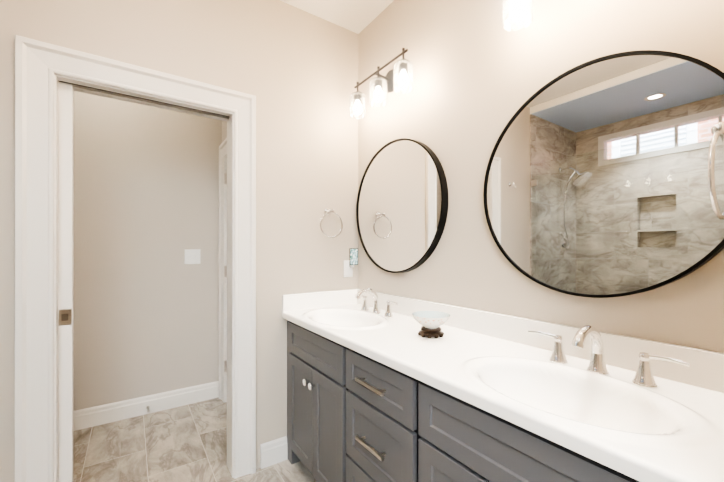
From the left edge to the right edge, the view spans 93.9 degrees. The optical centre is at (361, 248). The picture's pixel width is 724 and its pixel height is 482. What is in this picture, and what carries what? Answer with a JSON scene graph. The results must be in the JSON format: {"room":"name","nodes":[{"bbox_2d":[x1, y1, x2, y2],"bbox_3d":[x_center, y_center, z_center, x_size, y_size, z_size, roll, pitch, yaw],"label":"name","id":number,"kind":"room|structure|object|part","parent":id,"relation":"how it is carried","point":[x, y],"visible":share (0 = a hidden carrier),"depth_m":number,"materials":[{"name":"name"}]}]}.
{"room":"bathroom","nodes":[
{"label":"bathroom","id":0,"kind":"room"},
{"bbox_2d":[73,91,221,410],"bbox_3d":[-2.098,-0.106,2.379,3.380,2.750,0.130,0,0,-34],"label":"wall","id":1,"kind":"structure","parent":0,"point":[145,297],"depth_m":2.59,"materials":[{"name":"beige paint"}]},
{"bbox_2d":[73,381,218,430],"bbox_3d":[-1.964,1.201,2.381,1.845,0.135,0.016,0,0,-34],"label":"baseboard","id":2,"kind":"structure","parent":1,"relation":"attached to","point":[105,413],"depth_m":2.57,"materials":[{"name":"white wood"}]},
{"bbox_2d":[184,249,199,263],"bbox_3d":[-1.389,0.069,2.774,0.118,0.120,0.016,0,0,-34],"label":"light switch","id":3,"kind":"object","parent":1,"relation":"attached to","point":[191,256],"visible":1,"depth_m":2.78,"materials":[{"name":"white plastic"}]},
{"bbox_2d":[0,0,357,481],"bbox_3d":[-1.458,-0.107,1.441,3.380,2.750,0.130,0,0,-34],"label":"wall","id":4,"kind":"structure","parent":0,"point":[297,72],"depth_m":1.98,"materials":[{"name":"beige paint"}]},
{"bbox_2d":[15,35,255,481],"bbox_3d":[-1.046,0.203,1.706,0.972,2.131,0.164,0,0,-34],"label":"door frame","id":5,"kind":"structure","parent":4,"relation":"attached to","point":[39,65],"depth_m":1.44,"materials":[{"name":"white wood"}]},
{"bbox_2d":[54,74,232,116],"bbox_3d":[-1.038,-0.752,1.677,0.750,0.020,0.046,0,0,-34],"label":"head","id":6,"kind":"object","parent":4,"relation":"attached to","point":[124,91],"visible":0.71,"depth_m":1.64},
{"bbox_2d":[58,81,228,120],"bbox_3d":[-1.087,-0.752,1.750,0.750,0.020,0.046,0,0,-34],"label":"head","id":7,"kind":"object","parent":4,"relation":"attached to","point":[141,101],"visible":0.57,"depth_m":1.73},
{"bbox_2d":[59,81,228,116],"bbox_3d":[-1.063,-0.758,1.713,0.750,0.008,0.042,0,0,-34],"label":"track","id":8,"kind":"object","parent":4,"relation":"attached to","point":[140,98],"visible":0.07,"depth_m":1.70,"materials":[{"name":"black metal"}]},
{"bbox_2d":[58,82,73,481],"bbox_3d":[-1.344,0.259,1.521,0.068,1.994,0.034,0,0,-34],"label":"pocket door","id":9,"kind":"structure","parent":8,"relation":"hanging from","point":[65,247],"depth_m":1.51,"materials":[{"name":"white wood"}]},
{"bbox_2d":[59,309,71,325],"bbox_3d":[-1.325,0.308,1.511,0.044,0.070,0.004,0,0,-34],"label":"lock plate","id":10,"kind":"object","parent":9,"relation":"attached to","point":[69,313],"depth_m":1.51,"materials":[{"name":"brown metal"}]},
{"bbox_3d":[-1.325,0.308,1.509,0.023,0.030,0.001,0,0,-34],"label":"pocket door lock pull","id":11,"kind":"part","parent":10,"relation":"part of","materials":[{"name":"brown metal"}]},
{"bbox_2d":[260,436,287,468],"bbox_3d":[-0.517,1.201,1.993,0.158,0.135,0.016,0,0,-34],"label":"baseboard","id":12,"kind":"structure","parent":4,"relation":"attached to","point":[273,452],"depth_m":1.99,"materials":[{"name":"white wood"}]},
{"bbox_2d":[320,208,342,237],"bbox_3d":[-0.205,-0.164,2.175,0.166,0.196,0.068,0,0,-34],"label":"towel ring","id":13,"kind":"object","parent":4,"relation":"attached to","point":[328,211],"visible":1,"depth_m":2.16,"materials":[{"name":"silver metal"}]},
{"bbox_2d":[344,248,357,277],"bbox_3d":[-0.075,0.099,2.283,0.094,0.196,0.036,0,0,-34],"label":"electrical outlet","id":14,"kind":"object","parent":4,"relation":"attached to","point":[349,265],"visible":1,"depth_m":2.28,"materials":[{"name":"white plastic"}]},
{"bbox_3d":[-0.094,0.139,2.288,0.070,0.116,0.006,0,0,-34],"label":"plate","id":15,"kind":"part","parent":14,"relation":"part of","materials":[{"name":"white plastic"}]},
{"bbox_2d":[350,249,357,264],"bbox_3d":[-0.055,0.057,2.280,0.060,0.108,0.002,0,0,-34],"label":"night light","id":16,"kind":"object","parent":14,"relation":"attached to","point":[353,252],"depth_m":2.28,"materials":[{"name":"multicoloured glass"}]},
{"bbox_2d":[73,397,316,481],"bbox_3d":[-0.758,1.317,0.529,3.510,0.100,4.696,0,0,-34],"label":"floor","id":17,"kind":"structure","parent":0,"point":[186,443],"depth_m":2.11,"materials":[{"name":"tile"}]},
{"bbox_2d":[282,288,723,481],"bbox_3d":[0.258,0.747,1.412,0.572,1.042,1.846,0,0,-34],"label":"bathroom vanity","id":18,"kind":"object","parent":17,"relation":"on","point":[379,389],"visible":1,"depth_m":1.06,"materials":[{"name":"grey"}]},
{"bbox_2d":[354,288,397,317],"bbox_3d":[0.034,0.302,1.926,0.173,0.152,0.419,0,0,-34],"label":"faucet","id":19,"kind":"object","parent":18,"relation":"on","point":[363,311],"depth_m":1.94,"materials":[{"name":"silver metal"}]},
{"bbox_2d":[412,311,449,337],"bbox_3d":[0.299,0.332,1.465,0.162,0.092,0.162,0,0,-34],"label":"decorative bowl","id":20,"kind":"object","parent":18,"relation":"on","point":[430,321],"visible":1,"depth_m":1.43,"materials":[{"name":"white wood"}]},
{"bbox_2d":[528,325,689,388],"bbox_3d":[0.668,0.302,0.997,0.173,0.152,0.419,0,0,-34],"label":"faucet","id":21,"kind":"object","parent":18,"relation":"on","point":[597,372],"depth_m":1.01,"materials":[{"name":"silver metal"}]},
{"bbox_2d":[222,121,226,141],"bbox_3d":[-0.888,-0.106,2.553,0.125,2.750,0.946,0,0,-34],"label":"wall","id":22,"kind":"structure","parent":0,"point":[223,130],"depth_m":2.82,"materials":[{"name":"beige paint"}]},
{"bbox_2d":[219,138,226,401],"bbox_3d":[-0.864,0.203,2.490,0.155,2.131,1.017,0,0,-34],"label":"door frame","id":23,"kind":"structure","parent":22,"relation":"attached to","point":[222,232],"depth_m":2.81,"materials":[{"name":"white wood"}]},
{"bbox_3d":[-0.882,0.259,2.478,0.035,1.995,0.769,0,0,-34],"label":"door","id":24,"kind":"structure","parent":22,"relation":"in","visible":0},
{"bbox_2d":[224,360,226,372],"bbox_3d":[-1.115,0.969,2.771,0.018,0.090,0.037,0,0,-34],"label":"side door hinge","id":25,"kind":"object","parent":24,"relation":"attached to","point":[225,365],"visible":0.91,"depth_m":2.77,"materials":[{"name":"silver metal"}]},
{"bbox_2d":[224,266,226,276],"bbox_3d":[-1.115,0.189,2.772,0.018,0.090,0.037,0,0,-34],"label":"side door hinge","id":26,"kind":"object","parent":24,"relation":"attached to","point":[225,271],"visible":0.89,"depth_m":2.78,"materials":[{"name":"silver metal"}]},
{"bbox_2d":[224,173,226,183],"bbox_3d":[-1.115,-0.571,2.772,0.018,0.090,0.037,0,0,-34],"label":"side door hinge","id":27,"kind":"object","parent":24,"relation":"attached to","point":[225,178],"visible":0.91,"depth_m":2.78,"materials":[{"name":"silver metal"}]},
{"bbox_2d":[280,0,393,33],"bbox_3d":[-0.758,-1.533,0.531,3.510,0.100,4.696,0,0,-34],"label":"ceiling","id":28,"kind":"structure","parent":0,"point":[357,16],"depth_m":2.10,"materials":[{"name":"white paint"}]},
{"bbox_2d":[357,289,723,392],"bbox_3d":[0.486,0.329,1.568,0.020,0.102,1.846,0,0,-34],"label":"backsplash","id":29,"kind":"structure","parent":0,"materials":[{"name":"white stone"}]},
{"bbox_2d":[358,0,723,352],"bbox_3d":[0.638,-0.107,1.482,0.130,2.750,4.696,0,0,-34],"label":"wall","id":30,"kind":"structure","parent":0,"point":[481,75],"depth_m":1.48,"materials":[{"name":"beige paint"}]},
{"bbox_2d":[350,48,412,118],"bbox_3d":[0.126,-0.949,1.959,0.178,0.244,0.532,0,0,-34],"label":"sconce","id":31,"kind":"object","parent":30,"relation":"attached to","point":[392,80],"visible":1,"depth_m":1.91,"materials":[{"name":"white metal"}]},
{"bbox_2d":[356,138,447,272],"bbox_3d":[0.195,-0.242,1.981,0.040,0.770,0.770,0,0,-34],"label":"mirror","id":32,"kind":"object","parent":30,"relation":"attached to","point":[402,208],"visible":1,"depth_m":1.91,"materials":[{"name":"black metal"}]},
{"bbox_2d":[503,0,532,30],"bbox_3d":[0.723,-0.949,1.083,0.178,0.244,0.532,0,0,-34],"label":"sconce","id":33,"kind":"object","parent":30,"relation":"attached to","point":[515,10],"visible":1,"depth_m":1.23,"materials":[{"name":"white glass"}]},
{"bbox_2d":[483,50,723,297],"bbox_3d":[0.763,-0.229,1.148,0.040,0.786,0.786,0,0,-34],"label":"mirror","id":34,"kind":"object","parent":30,"relation":"attached to","point":[596,181],"visible":0.96,"depth_m":1.07,"materials":[{"name":"black metal"}]},
{"bbox_3d":[0.820,-0.108,0.604,0.560,2.750,0.120,0,0,-34],"label":"wall","id":35,"kind":"structure","parent":0,"visible":0},
{"bbox_2d":[708,122,723,219],"bbox_3d":[0.853,-0.184,0.759,0.206,0.236,0.098,0,0,-34],"label":"towel ring","id":36,"kind":"object","parent":35,"relation":"attached to","point":[717,130],"visible":1,"depth_m":0.74,"materials":[{"name":"silver metal"}]}
]}

